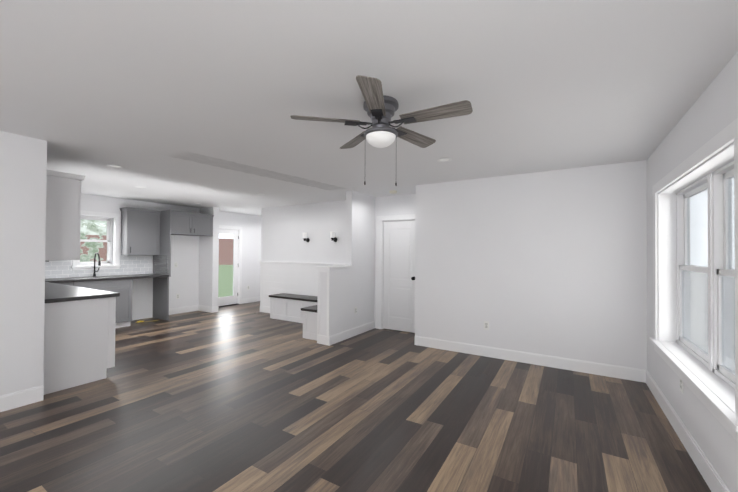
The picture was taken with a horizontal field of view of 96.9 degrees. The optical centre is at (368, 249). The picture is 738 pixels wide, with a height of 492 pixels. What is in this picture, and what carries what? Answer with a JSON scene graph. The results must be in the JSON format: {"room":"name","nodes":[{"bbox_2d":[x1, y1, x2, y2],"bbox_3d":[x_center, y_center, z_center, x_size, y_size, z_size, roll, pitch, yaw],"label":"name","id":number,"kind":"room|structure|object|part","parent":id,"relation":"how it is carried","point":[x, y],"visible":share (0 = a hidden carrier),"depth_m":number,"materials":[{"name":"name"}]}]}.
{"room":"empty living room","nodes":[
{"label":"empty living room","id":0,"kind":"room"},
{"bbox_2d":[0,131,28,395],"bbox_3d":[-4.195,0.168,1.324,0.120,2.440,3.955,0,-1,31],"label":"wall","id":1,"kind":"structure","parent":0,"point":[14,167],"depth_m":2.91,"materials":[{"name":"paint"}]},
{"bbox_2d":[0,385,43,411],"bbox_3d":[-4.114,1.320,1.329,0.014,0.137,4.075,0,-1,31],"label":"baseboard","id":2,"kind":"structure","parent":1,"relation":"attached to","point":[36,394],"depth_m":2.94,"materials":[{"name":"white wood"}]},
{"bbox_2d":[25,137,46,389],"bbox_3d":[-4.507,0.192,3.899,3.330,2.440,0.120,0,-1,31],"label":"wall","id":3,"kind":"structure","parent":0,"point":[34,364],"depth_m":3.04,"materials":[{"name":"paint"}]},
{"bbox_2d":[45,170,84,260],"bbox_3d":[-3.630,-0.332,3.621,1.259,0.885,0.300,0,-1,31],"label":"upper cabinet","id":4,"kind":"object","parent":3,"relation":"attached to","point":[63,205],"depth_m":3.30,"materials":[{"name":"grey wood"}]},
{"bbox_2d":[48,194,260,319],"bbox_3d":[-4.483,0.227,7.352,0.220,2.440,6.045,0,-1,31],"label":"wall","id":5,"kind":"structure","parent":0,"point":[184,281],"depth_m":7.51,"materials":[{"name":"paint"}]},
{"bbox_2d":[71,210,120,269],"bbox_3d":[-5.157,-0.164,6.167,0.240,1.080,0.740,0,-1,31],"label":"kitchen window","id":6,"kind":"structure","parent":5,"relation":"in","point":[112,234],"depth_m":6.34,"materials":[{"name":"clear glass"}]},
{"bbox_3d":[-5.219,-0.164,6.205,0.037,0.786,0.416,0,-1,31],"label":"glass","id":7,"kind":"part","parent":6,"relation":"part of","materials":[{"name":"clear glass"}]},
{"bbox_3d":[-5.221,-0.164,6.206,0.090,0.930,0.560,0,-1,31],"label":"sash","id":8,"kind":"part","parent":6,"relation":"part of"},
{"bbox_2d":[45,255,167,278],"bbox_3d":[-3.899,0.305,5.069,3.148,0.384,2.509,0,-1,31],"label":"backsplash","id":9,"kind":"structure","parent":5,"relation":"attached to","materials":[{"name":"tile"}]},
{"bbox_2d":[120,207,160,254],"bbox_3d":[-4.620,-0.346,6.621,0.303,0.930,0.622,0,-1,31],"label":"upper cabinet","id":10,"kind":"object","parent":5,"relation":"attached to","point":[140,231],"visible":1,"depth_m":6.51,"materials":[{"name":"grey wood"}]},
{"bbox_2d":[169,305,195,314],"bbox_3d":[-4.323,1.380,7.390,0.014,0.137,0.985,0,-1,31],"label":"baseboard","id":11,"kind":"structure","parent":5,"relation":"attached to","point":[187,308],"depth_m":7.48,"materials":[{"name":"white wood"}]},
{"bbox_2d":[171,210,213,235],"bbox_3d":[-4.072,-0.561,7.261,0.573,0.480,0.985,0,-1,31],"label":"upper cabinet","id":12,"kind":"object","parent":5,"relation":"attached to","point":[190,224],"visible":0.81,"depth_m":7.12,"materials":[{"name":"grey wood"}]},
{"bbox_2d":[218,225,241,306],"bbox_3d":[-3.735,0.423,8.460,0.146,2.080,0.960,0,-1,31],"label":"door","id":13,"kind":"structure","parent":5,"relation":"attached to","point":[235,298],"depth_m":8.72,"materials":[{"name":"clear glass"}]},
{"bbox_3d":[-3.739,0.409,8.463,0.004,1.628,0.546,0,-1,31],"label":"glass","id":14,"kind":"part","parent":13,"relation":"part of","materials":[{"name":"clear glass"}]},
{"bbox_2d":[242,296,259,303],"bbox_3d":[-3.131,1.408,9.349,0.014,0.137,1.200,0,-1,31],"label":"baseboard","id":15,"kind":"structure","parent":5,"relation":"attached to","point":[253,299],"depth_m":9.08,"materials":[{"name":"white wood"}]},
{"bbox_2d":[199,207,218,306],"bbox_3d":[-3.796,0.236,7.750,0.540,2.440,0.150,0,-1,31],"label":"wall","id":16,"kind":"structure","parent":0,"point":[208,266],"depth_m":7.64,"materials":[{"name":"paint"}]},
{"bbox_2d":[196,305,215,311],"bbox_3d":[-3.822,1.386,7.666,0.524,0.137,0.034,0,-1,31],"label":"baseboard","id":17,"kind":"structure","parent":16,"relation":"attached to","point":[198,307],"depth_m":7.64,"materials":[{"name":"white wood"}]},
{"bbox_2d":[261,193,415,327],"bbox_3d":[-0.728,0.244,6.684,4.190,2.440,0.120,0,-1,31],"label":"wall","id":18,"kind":"structure","parent":0,"point":[284,229],"depth_m":6.89,"materials":[{"name":"paint"}]},
{"bbox_2d":[260,261,345,306],"bbox_3d":[-1.336,0.869,6.955,2.889,1.188,0.034,0,-1,31],"label":"wall","id":19,"kind":"structure","parent":18,"relation":"attached to","point":[299,278],"depth_m":7.23,"materials":[{"name":"white paint"}]},
{"bbox_2d":[260,306,269,312],"bbox_3d":[-2.233,1.394,7.490,0.780,0.137,0.014,0,-1,31],"label":"baseboard","id":20,"kind":"structure","parent":19,"relation":"attached to","point":[262,308],"depth_m":7.60,"materials":[{"name":"white wood"}]},
{"bbox_2d":[303,233,309,241],"bbox_3d":[-1.336,-0.250,6.906,0.096,0.200,0.146,0,-1,31],"label":"sconce","id":21,"kind":"object","parent":18,"relation":"attached to","point":[305,237],"visible":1,"depth_m":6.86,"materials":[{"name":"white glass"}]},
{"bbox_2d":[330,232,336,241],"bbox_3d":[-0.713,-0.250,6.526,0.096,0.200,0.146,0,-1,31],"label":"sconce","id":22,"kind":"object","parent":18,"relation":"attached to","point":[332,235],"visible":1,"depth_m":6.48,"materials":[{"name":"white glass"}]},
{"bbox_2d":[376,214,414,332],"bbox_3d":[0.537,0.423,5.853,0.915,2.080,0.122,0,-1,31],"label":"door","id":23,"kind":"structure","parent":18,"relation":"attached to","point":[395,279],"depth_m":5.90,"materials":[{"name":"white wood"}]},
{"bbox_2d":[320,190,374,335],"bbox_3d":[-0.341,0.235,5.589,0.230,2.440,1.350,0,-1,31],"label":"wall","id":24,"kind":"structure","parent":0,"point":[352,287],"depth_m":5.53,"materials":[{"name":"paint"}]},
{"bbox_2d":[317,268,329,335],"bbox_3d":[-0.698,0.799,5.003,0.230,1.023,0.008,0,-1,31],"label":"trim","id":25,"kind":"structure","parent":24,"relation":"attached to","point":[327,270],"depth_m":5.01,"materials":[{"name":"white wood"}]},
{"bbox_2d":[316,265,351,267],"bbox_3d":[-0.346,0.281,5.580,0.266,0.028,1.367,0,-1,31],"label":"half wall cap","id":26,"kind":"object","parent":24,"relation":"on","point":[338,266],"visible":0.71,"depth_m":5.10,"materials":[{"name":"white wood"}]},
{"bbox_2d":[328,321,374,345],"bbox_3d":[-0.247,1.387,5.508,0.014,0.137,1.364,0,-1,31],"label":"baseboard","id":27,"kind":"structure","parent":24,"relation":"attached to","point":[341,336],"depth_m":5.40,"materials":[{"name":"white wood"}]},
{"bbox_2d":[0,301,710,491],"bbox_3d":[-1.889,1.454,3.441,8.720,0.060,10.240,0,-1,31],"label":"floor","id":28,"kind":"structure","parent":0,"point":[239,398],"depth_m":2.69,"materials":[{"name":"wood"}]},
{"bbox_2d":[63,282,78,285],"bbox_3d":[-5.191,0.978,5.398,0.598,0.890,0.428,0,-1,31],"label":"base cabinet","id":29,"kind":"object","parent":28,"relation":"on","point":[64,283],"depth_m":5.35,"materials":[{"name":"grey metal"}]},
{"bbox_2d":[43,298,118,394],"bbox_3d":[-3.313,0.971,3.598,0.715,0.890,0.615,0,-1,31],"label":"base cabinet","id":30,"kind":"object","parent":28,"relation":"on","point":[85,314],"depth_m":3.40,"materials":[{"name":"white wood"}]},
{"bbox_2d":[45,282,118,301],"bbox_3d":[-4.084,0.507,4.091,2.592,0.040,0.645,0,-1,31],"label":"countertop","id":31,"kind":"structure","parent":30,"relation":"on","point":[54,291],"depth_m":3.64,"materials":[{"name":"black stone"}]},
{"bbox_2d":[79,278,134,327],"bbox_3d":[-4.905,0.985,5.868,0.598,0.890,0.923,0,-1,31],"label":"base cabinet","id":32,"kind":"object","parent":28,"relation":"on","point":[122,286],"depth_m":5.97,"materials":[{"name":"grey wood"}]},
{"bbox_2d":[45,274,170,281],"bbox_3d":[-4.976,0.518,5.723,0.628,0.040,2.506,0,-1,31],"label":"countertop","id":33,"kind":"structure","parent":32,"relation":"on","point":[102,277],"depth_m":5.84,"materials":[{"name":"black stone"}]},
{"bbox_2d":[93,252,100,276],"bbox_3d":[-4.955,0.277,5.993,0.262,0.446,0.098,0,-1,31],"label":"faucet","id":34,"kind":"object","parent":33,"relation":"on","point":[99,262],"depth_m":6.01,"materials":[{"name":"black metal"}]},
{"bbox_2d":[72,276,125,278],"bbox_3d":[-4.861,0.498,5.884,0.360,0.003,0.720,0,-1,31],"label":"sink","id":35,"kind":"object","parent":33,"relation":"in","point":[94,276],"depth_m":5.82,"materials":[{"name":"silver metal"}]},
{"bbox_2d":[269,293,316,340],"bbox_3d":[-1.332,1.210,6.213,2.108,0.490,1.259,0,-1,31],"label":"banquette","id":36,"kind":"object","parent":28,"relation":"on","point":[294,308],"visible":0.58,"depth_m":6.56,"materials":[{"name":"white wood"}]},
{"bbox_2d":[0,0,737,215],"bbox_3d":[-1.873,-1.046,3.466,8.720,0.060,10.240,0,-1,31],"label":"ceiling","id":37,"kind":"structure","parent":0,"point":[187,103],"depth_m":2.04,"materials":[{"name":"paint"}]},
{"bbox_2d":[106,164,122,167],"bbox_3d":[-3.099,-1.014,3.990,0.164,0.009,0.164,0,-1,31],"label":"recessed light","id":38,"kind":"object","parent":37,"relation":"in","point":[113,166],"visible":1,"depth_m":3.98,"materials":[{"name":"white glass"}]},
{"bbox_2d":[290,75,472,185],"bbox_3d":[0.116,-0.727,2.265,1.155,0.577,1.180,0,-1,31],"label":"ceiling fan","id":39,"kind":"object","parent":37,"relation":"hanging from","point":[380,108],"visible":1,"depth_m":2.17,"materials":[{"name":"grey"}]},
{"bbox_3d":[-0.295,-0.877,2.210,0.455,0.036,0.135,0,-1,-10],"label":"blade","id":40,"kind":"part","parent":39,"relation":"part of","materials":[{"name":"brown wood"}]},
{"bbox_3d":[-0.095,-0.872,2.612,0.135,0.036,0.455,1,-1,-28],"label":"blade","id":41,"kind":"part","parent":39,"relation":"part of","materials":[{"name":"brown wood"}]},
{"bbox_3d":[0.026,-0.878,1.895,0.135,0.036,0.455,0,-1,8],"label":"blade","id":42,"kind":"part","parent":39,"relation":"part of","materials":[{"name":"brown wood"}]},
{"bbox_3d":[0.093,-0.900,2.272,0.484,0.232,0.495,0,-1,31],"label":"motor","id":43,"kind":"part","parent":39,"relation":"part of","materials":[{"name":"grey metal"}]},
{"bbox_3d":[0.081,-0.750,2.272,0.208,0.075,0.208,0,-1,31],"label":"lamp shade","id":44,"kind":"part","parent":39,"relation":"part of","materials":[{"name":"white glass"}]},
{"bbox_3d":[0.350,-0.869,2.547,0.135,0.036,0.455,0,-1,44],"label":"blade","id":45,"kind":"part","parent":39,"relation":"part of","materials":[{"name":"brown wood"}]},
{"bbox_3d":[0.425,-0.874,2.103,0.455,0.036,0.135,0,-1,26],"label":"blade","id":46,"kind":"part","parent":39,"relation":"part of","materials":[{"name":"brown wood"}]},
{"bbox_2d":[437,158,451,161],"bbox_3d":[0.838,-0.993,3.630,0.164,0.009,0.164,0,-1,31],"label":"recessed light","id":47,"kind":"object","parent":37,"relation":"in","point":[444,159],"visible":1,"depth_m":3.63,"materials":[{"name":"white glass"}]},
{"bbox_2d":[415,160,646,369],"bbox_3d":[2.092,0.241,4.652,2.740,2.440,0.820,0,-1,31],"label":"wall","id":48,"kind":"structure","parent":0,"point":[552,263],"depth_m":4.13,"materials":[{"name":"paint"}]},
{"bbox_2d":[484,321,488,329],"bbox_3d":[1.598,1.036,4.456,0.070,0.114,0.009,0,-1,31],"label":"outlet","id":49,"kind":"object","parent":48,"relation":"attached to","point":[486,325],"visible":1,"depth_m":4.45,"materials":[{"name":"white plastic"}]},
{"bbox_2d":[414,336,643,381],"bbox_3d":[1.855,1.387,4.292,2.710,0.137,0.014,0,-1,31],"label":"baseboard","id":50,"kind":"structure","parent":48,"relation":"attached to","point":[614,371],"depth_m":4.12,"materials":[{"name":"white wood"}]},
{"bbox_2d":[647,51,737,491],"bbox_3d":[1.360,0.195,0.603,0.220,2.440,8.500,0,-1,31],"label":"wall","id":51,"kind":"structure","parent":0,"point":[711,112],"depth_m":2.22,"materials":[{"name":"paint"}]},
{"bbox_2d":[680,379,682,392],"bbox_3d":[2.369,1.021,2.482,0.009,0.114,0.070,0,-1,31],"label":"outlet","id":52,"kind":"object","parent":51,"relation":"attached to","point":[681,385],"visible":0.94,"depth_m":2.47,"materials":[{"name":"white plastic"}]},
{"bbox_2d":[644,370,729,491],"bbox_3d":[1.039,1.342,0.302,0.014,0.137,7.680,0,-1,31],"label":"baseboard","id":53,"kind":"structure","parent":51,"relation":"attached to","point":[710,476],"depth_m":2.30,"materials":[{"name":"white wood"}]},
{"bbox_2d":[649,118,737,441],"bbox_3d":[2.394,0.167,2.350,0.270,1.615,1.970,0,-1,31],"label":"window","id":54,"kind":"structure","parent":51,"relation":"in","point":[693,373],"depth_m":2.42,"materials":[{"name":"clear glass"}]},
{"bbox_3d":[2.467,0.154,2.306,0.100,1.410,1.760,0,-1,31],"label":"right window sash","id":55,"kind":"part","parent":54,"relation":"part of","materials":[{"name":"white wood"}]},
{"bbox_3d":[2.469,0.154,2.305,0.037,1.266,1.616,0,-1,31],"label":"glass","id":56,"kind":"part","parent":54,"relation":"part of","materials":[{"name":"clear glass"}]}
]}

